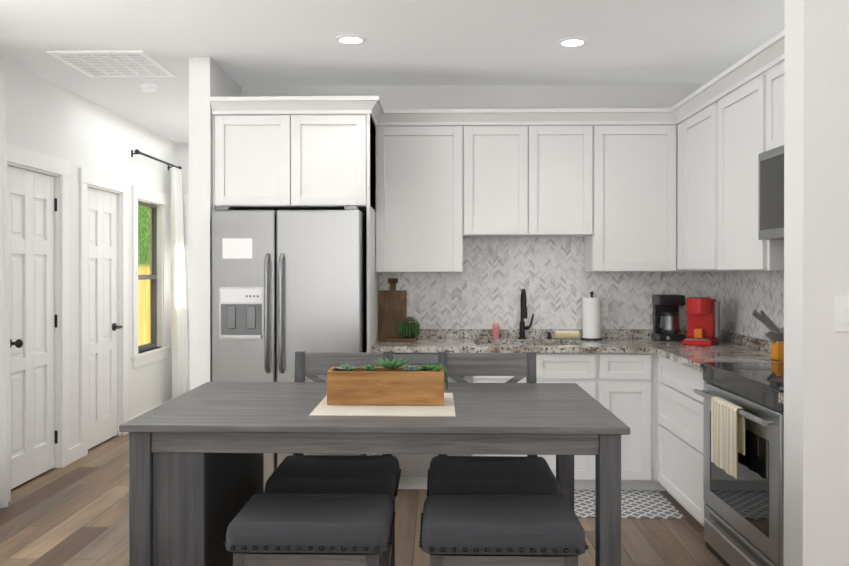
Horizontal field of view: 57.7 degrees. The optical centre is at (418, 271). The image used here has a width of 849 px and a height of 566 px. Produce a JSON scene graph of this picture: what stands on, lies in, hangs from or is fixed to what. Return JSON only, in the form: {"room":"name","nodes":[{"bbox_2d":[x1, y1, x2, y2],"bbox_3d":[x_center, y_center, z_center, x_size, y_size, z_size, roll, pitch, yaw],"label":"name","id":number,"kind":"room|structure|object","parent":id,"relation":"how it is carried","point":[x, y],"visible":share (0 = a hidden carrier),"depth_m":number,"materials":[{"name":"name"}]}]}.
{"room":"kitchen","nodes":[
{"label":"kitchen","id":0,"kind":"room"},
{"bbox_2d":[0,58,175,448],"bbox_3d":[-2.643,0.047,2.898,0.150,2.670,10.060,0,0,1],"label":"wall","id":1,"kind":"structure","parent":0,"point":[44,116],"depth_m":5.75,"materials":[{"name":"paint"}]},
{"bbox_2d":[0,70,10,507],"bbox_3d":[-2.427,0.089,4.363,0.092,2.545,0.416,0,0,1],"label":"curtain","id":2,"kind":"object","parent":1,"relation":"hanging from","point":[5,437],"visible":1,"depth_m":4.53,"materials":[{"name":"fabric"}]},
{"bbox_2d":[7,166,54,488],"bbox_3d":[-2.564,0.351,5.050,0.035,2.023,0.656,0,0,1],"label":"door","id":3,"kind":"structure","parent":1,"relation":"attached to","point":[30,194],"depth_m":5.07,"materials":[{"name":"paint"}]},
{"bbox_2d":[10,198,121,443],"bbox_3d":[-2.489,0.342,5.574,0.094,1.710,1.627,0,0,1],"label":"hardware piece","id":4,"kind":"object","parent":1,"relation":"attached to","point":[17,343],"visible":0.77,"depth_m":5.37,"materials":[{"name":"black metal"}]},
{"bbox_2d":[6,143,171,467],"bbox_3d":[-2.609,0.302,2.838,0.160,2.160,9.940,0,0,1],"label":"trim","id":5,"kind":"structure","parent":1,"relation":"attached to","point":[57,169],"depth_m":5.73,"materials":[{"name":"paint"}]},
{"bbox_2d":[87,187,116,448],"bbox_3d":[-2.539,0.357,6.112,0.035,2.003,0.629,0,0,1],"label":"door","id":6,"kind":"structure","parent":1,"relation":"attached to","point":[102,305],"depth_m":6.15,"materials":[{"name":"paint"}]},
{"bbox_2d":[138,199,162,351],"bbox_3d":[-2.513,0.039,7.083,0.090,1.365,0.647,0,0,1],"label":"window","id":7,"kind":"structure","parent":1,"relation":"attached to","point":[156,318],"depth_m":7.37,"materials":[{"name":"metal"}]},
{"bbox_2d":[131,149,181,169],"bbox_3d":[-2.414,-1.023,7.100,0.106,0.060,1.124,0,0,1],"label":"curtain rod","id":8,"kind":"object","parent":1,"relation":"attached to","point":[136,151],"visible":0.79,"depth_m":6.94,"materials":[{"name":"black metal"}]},
{"bbox_2d":[170,167,188,398],"bbox_3d":[-2.324,0.170,7.506,0.145,2.350,0.370,0,0,1],"label":"curtain","id":9,"kind":"object","parent":8,"relation":"hanging from","point":[180,367],"visible":0.94,"depth_m":7.42,"materials":[{"name":"fabric"}]},
{"bbox_2d":[176,143,188,256],"bbox_3d":[-1.880,0.029,7.851,1.140,2.670,0.120,0,0,1],"label":"wall","id":10,"kind":"structure","parent":0,"point":[182,155],"depth_m":7.80,"materials":[{"name":"paint"}]},
{"bbox_2d":[184,195,188,358],"bbox_3d":[-1.882,0.294,7.765,0.960,2.140,0.054,0,0,1],"label":"trim","id":11,"kind":"structure","parent":10,"relation":"attached to","point":[186,201],"depth_m":7.75,"materials":[{"name":"paint"}]},
{"bbox_2d":[189,57,241,390],"bbox_3d":[-1.292,0.035,6.210,0.141,2.670,3.134,0,0,1],"label":"wall","id":12,"kind":"structure","parent":0,"point":[209,77],"depth_m":4.66,"materials":[{"name":"paint"}]},
{"bbox_2d":[212,110,300,210],"bbox_3d":[-0.976,-0.677,5.029,0.537,0.558,0.705,0,0,1],"label":"upper cabinet","id":13,"kind":"object","parent":12,"relation":"attached to","point":[256,159],"depth_m":4.68,"materials":[{"name":"paint"}]},
{"bbox_2d":[0,433,723,565],"bbox_3d":[0.281,1.433,2.834,5.940,0.100,10.060,0,0,1],"label":"floor","id":14,"kind":"structure","parent":0,"point":[75,513],"depth_m":4.17,"materials":[{"name":"brown wood"}]},
{"bbox_2d":[212,206,366,489],"bbox_3d":[-0.779,0.492,4.934,0.890,1.765,0.864,0,0,1],"label":"fridge","id":15,"kind":"object","parent":14,"relation":"on","point":[287,285],"visible":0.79,"depth_m":4.57,"materials":[{"name":"silver metal"}]},
{"bbox_2d":[223,493,395,565],"bbox_3d":[-0.338,1.072,2.493,0.511,0.624,0.368,0,0,1],"label":"stool","id":16,"kind":"object","parent":14,"relation":"on","point":[294,529],"visible":1,"depth_m":2.34,"materials":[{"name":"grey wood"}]},
{"bbox_2d":[263,351,400,565],"bbox_3d":[-0.328,0.864,3.098,0.506,1.035,0.500,0,0,1],"label":"chair","id":17,"kind":"object","parent":14,"relation":"on","point":[327,474],"visible":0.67,"depth_m":3.07,"materials":[{"name":"black leather"}]},
{"bbox_2d":[119,382,629,565],"bbox_3d":[-0.129,0.926,2.804,1.560,0.914,0.913,0,0,1],"label":"table","id":18,"kind":"object","parent":14,"relation":"on","point":[196,469],"visible":0.98,"depth_m":2.40,"materials":[{"name":"grey wood"}]},
{"bbox_2d":[309,393,455,416],"bbox_3d":[-0.113,0.467,2.734,0.476,0.003,0.463,0,0,1],"label":"placemat","id":19,"kind":"object","parent":18,"relation":"on","point":[323,408],"visible":0.64,"depth_m":2.59,"materials":[{"name":"fabric"}]},
{"bbox_2d":[327,357,447,405],"bbox_3d":[-0.106,0.384,2.747,0.424,0.160,0.138,0,0,1],"label":"planter","id":20,"kind":"object","parent":19,"relation":"on","point":[393,382],"visible":1,"depth_m":2.68,"materials":[{"name":"brown wood"}]},
{"bbox_2d":[369,342,484,488],"bbox_3d":[0.058,0.936,5.072,0.687,0.876,0.581,0,0,1],"label":"base cabinet","id":21,"kind":"object","parent":14,"relation":"on","point":[414,468],"depth_m":4.78,"materials":[{"name":"paint"}]},
{"bbox_2d":[427,352,562,496],"bbox_3d":[0.287,0.864,3.083,0.506,1.035,0.500,0,0,1],"label":"chair","id":22,"kind":"object","parent":14,"relation":"on","point":[504,475],"visible":0.62,"depth_m":3.09,"materials":[{"name":"black leather"}]},
{"bbox_2d":[419,494,587,565],"bbox_3d":[0.260,1.072,2.479,0.511,0.624,0.368,0,0,1],"label":"stool","id":23,"kind":"object","parent":14,"relation":"on","point":[496,530],"visible":1,"depth_m":2.32,"materials":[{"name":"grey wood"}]},
{"bbox_2d":[485,378,580,489],"bbox_3d":[0.700,1.029,5.101,0.690,0.690,0.493,0,0,1],"label":"base cabinet","id":24,"kind":"object","parent":14,"relation":"on","point":[550,459],"depth_m":4.78,"materials":[{"name":"paint"}]},
{"bbox_2d":[569,342,652,489],"bbox_3d":[1.241,0.936,5.047,0.399,0.876,0.575,0,0,1],"label":"base cabinet","id":25,"kind":"object","parent":14,"relation":"on","point":[622,383],"depth_m":4.77,"materials":[{"name":"paint"}]},
{"bbox_2d":[574,489,685,518],"bbox_3d":[1.043,1.372,4.573,0.900,0.008,0.535,0,0,1],"label":"rug","id":26,"kind":"object","parent":14,"relation":"on","point":[646,504],"visible":0.57,"depth_m":4.51,"materials":[{"name":"grey fabric"}]},
{"bbox_2d":[653,354,783,526],"bbox_3d":[1.749,0.939,4.323,0.584,0.876,0.888,0,0,1],"label":"base cabinet","id":27,"kind":"object","parent":14,"relation":"on","point":[678,412],"depth_m":4.34,"materials":[{"name":"paint"}]},
{"bbox_2d":[369,338,740,353],"bbox_3d":[0.886,0.479,5.041,2.344,0.038,0.600,0,0,1],"label":"countertop","id":28,"kind":"structure","parent":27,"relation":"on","point":[422,345],"depth_m":4.77,"materials":[{"name":"grey stone"}]},
{"bbox_2d":[379,278,406,337],"bbox_3d":[-0.179,0.251,5.332,0.190,0.415,0.072,0,0,1],"label":"cutting board","id":29,"kind":"object","parent":28,"relation":"on","point":[392,307],"visible":0.85,"depth_m":5.32,"materials":[{"name":"brown wood"}]},
{"bbox_2d":[379,337,416,341],"bbox_3d":[-0.138,0.451,5.178,0.250,0.016,0.195,0,0,1],"label":"tray","id":30,"kind":"object","parent":28,"relation":"on","point":[398,339],"visible":1,"depth_m":5.08,"materials":[{"name":"brown wood"}]},
{"bbox_2d":[399,316,419,337],"bbox_3d":[-0.063,0.372,5.174,0.140,0.141,0.123,0,0,1],"label":"cactus","id":31,"kind":"object","parent":30,"relation":"on","point":[409,329],"visible":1,"depth_m":5.14,"materials":[{"name":"plant"}]},
{"bbox_2d":[492,320,499,338],"bbox_3d":[0.530,0.395,5.285,0.047,0.128,0.048,0,0,1],"label":"soap bottle","id":32,"kind":"object","parent":28,"relation":"on","point":[496,331],"visible":1,"depth_m":5.27,"materials":[{"name":"pink plastic"}]},
{"bbox_2d":[518,289,533,338],"bbox_3d":[0.734,0.286,5.215,0.111,0.346,0.199,0,0,1],"label":"faucet","id":33,"kind":"object","parent":28,"relation":"on","point":[522,326],"visible":1,"depth_m":5.27,"materials":[{"name":"black metal"}]},
{"bbox_2d":[555,330,579,338],"bbox_3d":[1.015,0.430,5.275,0.160,0.057,0.057,0,0,1],"label":"roll","id":34,"kind":"object","parent":28,"relation":"on","point":[566,334],"visible":0.96,"depth_m":5.25,"materials":[{"name":"yellow"}]},
{"bbox_2d":[581,292,602,339],"bbox_3d":[1.174,0.297,5.231,0.144,0.325,0.144,0,0,1],"label":"paper towel","id":35,"kind":"object","parent":28,"relation":"on","point":[591,317],"visible":0.98,"depth_m":5.18,"materials":[{"name":"white paper"}]},
{"bbox_2d":[652,294,684,340],"bbox_3d":[1.669,0.307,5.196,0.197,0.305,0.193,0,0,1],"label":"coffee maker","id":36,"kind":"object","parent":28,"relation":"on","point":[666,325],"visible":0.98,"depth_m":5.12,"materials":[{"name":"black plastic"}]},
{"bbox_2d":[683,297,719,345],"bbox_3d":[1.811,0.310,4.931,0.185,0.300,0.290,0,0,29],"label":"coffee maker","id":37,"kind":"object","parent":28,"relation":"on","point":[703,321],"visible":1,"depth_m":4.89,"materials":[{"name":"red plastic"}]},
{"bbox_2d":[653,346,783,373],"bbox_3d":[1.734,0.482,4.300,0.614,0.038,0.843,0,0,1],"label":"countertop","id":38,"kind":"structure","parent":27,"relation":"on","point":[693,357],"depth_m":4.34,"materials":[{"name":"grey stone"}]},
{"bbox_2d":[752,309,783,360],"bbox_3d":[1.851,0.331,4.064,0.185,0.264,0.118,0,0,1],"label":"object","id":39,"kind":"object","parent":38,"relation":"on","point":[775,335],"visible":0.92,"depth_m":4.03,"materials":[{"name":"orange wood"}]},
{"bbox_2d":[693,362,783,565],"bbox_3d":[1.682,0.918,3.433,0.668,0.925,0.889,0,0,1],"label":"stove","id":40,"kind":"object","parent":14,"relation":"on","point":[743,459],"visible":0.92,"depth_m":3.34,"materials":[{"name":"silver metal"}]},
{"bbox_2d":[711,397,744,478],"bbox_3d":[1.371,0.730,3.425,0.047,0.300,0.300,0,0,1],"label":"towel","id":41,"kind":"object","parent":40,"relation":"hanging from","point":[727,424],"depth_m":3.38,"materials":[{"name":"beige fabric"}]},
{"bbox_2d":[0,0,784,142],"bbox_3d":[0.281,-1.337,2.823,5.940,0.100,10.060,0,0,1],"label":"ceiling","id":42,"kind":"structure","parent":0,"point":[252,43],"depth_m":4.33,"materials":[{"name":"paint"}]},
{"bbox_2d":[46,50,175,76],"bbox_3d":[-1.887,-1.288,4.796,0.570,0.012,0.580,0,0,1],"label":"ceiling vent","id":43,"kind":"object","parent":42,"relation":"in","point":[119,63],"visible":1,"depth_m":4.76,"materials":[{"name":"white metal"}]},
{"bbox_2d":[138,83,157,91],"bbox_3d":[-1.885,-1.279,5.371,0.136,0.036,0.136,0,0,1],"label":"smoke detector","id":44,"kind":"object","parent":42,"relation":"attached to","point":[145,87],"visible":1,"depth_m":5.33,"materials":[{"name":"white plastic"}]},
{"bbox_2d":[335,35,366,44],"bbox_3d":[-0.377,-1.290,4.289,0.176,0.006,0.176,0,0,1],"label":"recessed light","id":45,"kind":"object","parent":42,"relation":"in","point":[347,39],"visible":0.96,"depth_m":4.28,"materials":[{"name":"white"}]},
{"bbox_2d":[557,38,587,46],"bbox_3d":[0.866,-1.290,4.341,0.176,0.006,0.176,0,0,1],"label":"recessed light","id":46,"kind":"object","parent":42,"relation":"in","point":[570,42],"visible":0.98,"depth_m":4.33,"materials":[{"name":"white"}]},
{"bbox_2d":[242,84,719,328],"bbox_3d":[0.480,0.038,5.420,3.440,2.670,0.130,0,0,1],"label":"wall","id":47,"kind":"structure","parent":0,"point":[490,282],"depth_m":5.35,"materials":[{"name":"marble tile"},{"name":"paint"}]},
{"bbox_2d":[301,110,376,217],"bbox_3d":[-0.558,-0.677,5.019,0.543,0.558,0.705,0,0,1],"label":"upper cabinet","id":48,"kind":"object","parent":47,"relation":"attached to","point":[339,152],"depth_m":4.68,"materials":[{"name":"paint"}]},
{"bbox_2d":[373,122,476,273],"bbox_3d":[0.038,-0.477,5.201,0.640,0.960,0.315,0,0,1],"label":"upper cabinet","id":49,"kind":"object","parent":47,"relation":"attached to","point":[427,171],"depth_m":5.05,"materials":[{"name":"paint"}]},
{"bbox_2d":[477,122,540,236],"bbox_3d":[0.537,-0.598,5.188,0.484,0.717,0.315,0,0,1],"label":"upper cabinet","id":50,"kind":"object","parent":47,"relation":"attached to","point":[508,157],"depth_m":5.04,"materials":[{"name":"paint"}]},
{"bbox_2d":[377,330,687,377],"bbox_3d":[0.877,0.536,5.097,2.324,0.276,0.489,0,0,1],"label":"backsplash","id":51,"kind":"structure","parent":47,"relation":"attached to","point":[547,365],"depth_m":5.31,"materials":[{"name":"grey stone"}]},
{"bbox_2d":[541,300,550,316],"bbox_3d":[0.880,0.256,5.340,0.072,0.118,0.012,0,0,1],"label":"outlet","id":52,"kind":"object","parent":47,"relation":"attached to","point":[545,308],"depth_m":5.34,"materials":[{"name":"white plastic"}]},
{"bbox_2d":[541,122,596,237],"bbox_3d":[0.898,-0.598,5.180,0.484,0.717,0.315,0,0,1],"label":"upper cabinet","id":53,"kind":"object","parent":47,"relation":"attached to","point":[568,153],"depth_m":5.03,"materials":[{"name":"paint"}]},
{"bbox_2d":[601,300,607,316],"bbox_3d":[1.274,0.256,5.331,0.072,0.118,0.010,0,0,1],"label":"outlet","id":54,"kind":"object","parent":47,"relation":"attached to","point":[604,303],"depth_m":5.33,"materials":[{"name":"white plastic"}]},
{"bbox_2d":[584,122,664,271],"bbox_3d":[1.376,-0.479,5.169,0.598,0.955,0.315,0,0,1],"label":"upper cabinet","id":55,"kind":"object","parent":47,"relation":"attached to","point":[619,190],"depth_m":5.02,"materials":[{"name":"paint"}]},
{"bbox_2d":[719,61,783,340],"bbox_3d":[2.104,0.043,4.076,0.130,2.670,2.500,0,0,1],"label":"wall","id":56,"kind":"structure","parent":0,"point":[746,292],"depth_m":4.78,"materials":[{"name":"marble mosaic tile"},{"name":"grout"}]},
{"bbox_2d":[665,98,712,271],"bbox_3d":[1.828,-0.482,4.662,0.443,0.945,0.717,0,0,1],"label":"upper cabinet","id":57,"kind":"object","parent":56,"relation":"attached to","point":[688,144],"depth_m":4.78,"materials":[{"name":"paint"}]},
{"bbox_2d":[730,303,734,320],"bbox_3d":[2.057,0.264,5.058,0.010,0.118,0.072,0,0,1],"label":"outlet","id":58,"kind":"object","parent":56,"relation":"attached to","point":[732,311],"visible":1,"depth_m":5.05,"materials":[{"name":"grey plastic"}]},
{"bbox_2d":[718,330,770,349],"bbox_3d":[2.038,0.431,4.592,0.020,0.062,1.443,0,0,1],"label":"backsplash","id":59,"kind":"structure","parent":56,"relation":"attached to","point":[762,344],"depth_m":4.78,"materials":[{"name":"grey stone"}]},
{"bbox_2d":[713,66,783,271],"bbox_3d":[1.844,-0.480,3.981,0.379,0.945,0.643,0,0,1],"label":"upper cabinet","id":60,"kind":"object","parent":56,"relation":"attached to","point":[739,117],"depth_m":3.99,"materials":[{"name":"paint"}]},
{"bbox_2d":[765,54,783,150],"bbox_3d":[1.831,-0.757,3.441,0.379,0.387,0.435,0,0,1],"label":"upper cabinet","id":61,"kind":"object","parent":56,"relation":"attached to","point":[774,78],"depth_m":3.58,"materials":[{"name":"paint"}]},
{"bbox_2d":[758,145,783,239],"bbox_3d":[1.789,-0.355,3.294,0.449,0.409,0.726,0,0,1],"label":"over-the-range microwave","id":62,"kind":"object","parent":61,"relation":"attached to","point":[771,194],"visible":0.27,"depth_m":3.52,"materials":[{"name":"silver metal"}]},
{"bbox_2d":[784,0,848,565],"bbox_3d":[2.297,0.048,2.740,1.905,2.670,0.162,0,0,1],"label":"wall","id":63,"kind":"structure","parent":0,"point":[816,282],"depth_m":2.69,"materials":[{"name":"paint"}]},
{"bbox_2d":[835,297,848,331],"bbox_3d":[1.489,0.148,2.684,0.076,0.122,0.012,0,0,1],"label":"switch","id":64,"kind":"object","parent":63,"relation":"attached to","point":[841,303],"depth_m":2.68,"materials":[{"name":"white plastic"}]},
{"label":"outside","id":65,"kind":"structure","parent":0,"visible":0},
{"bbox_2d":[138,205,149,345],"bbox_3d":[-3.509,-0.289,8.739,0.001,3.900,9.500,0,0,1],"label":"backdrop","id":66,"kind":"structure","parent":65,"point":[146,233],"depth_m":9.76,"materials":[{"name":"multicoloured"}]}
]}

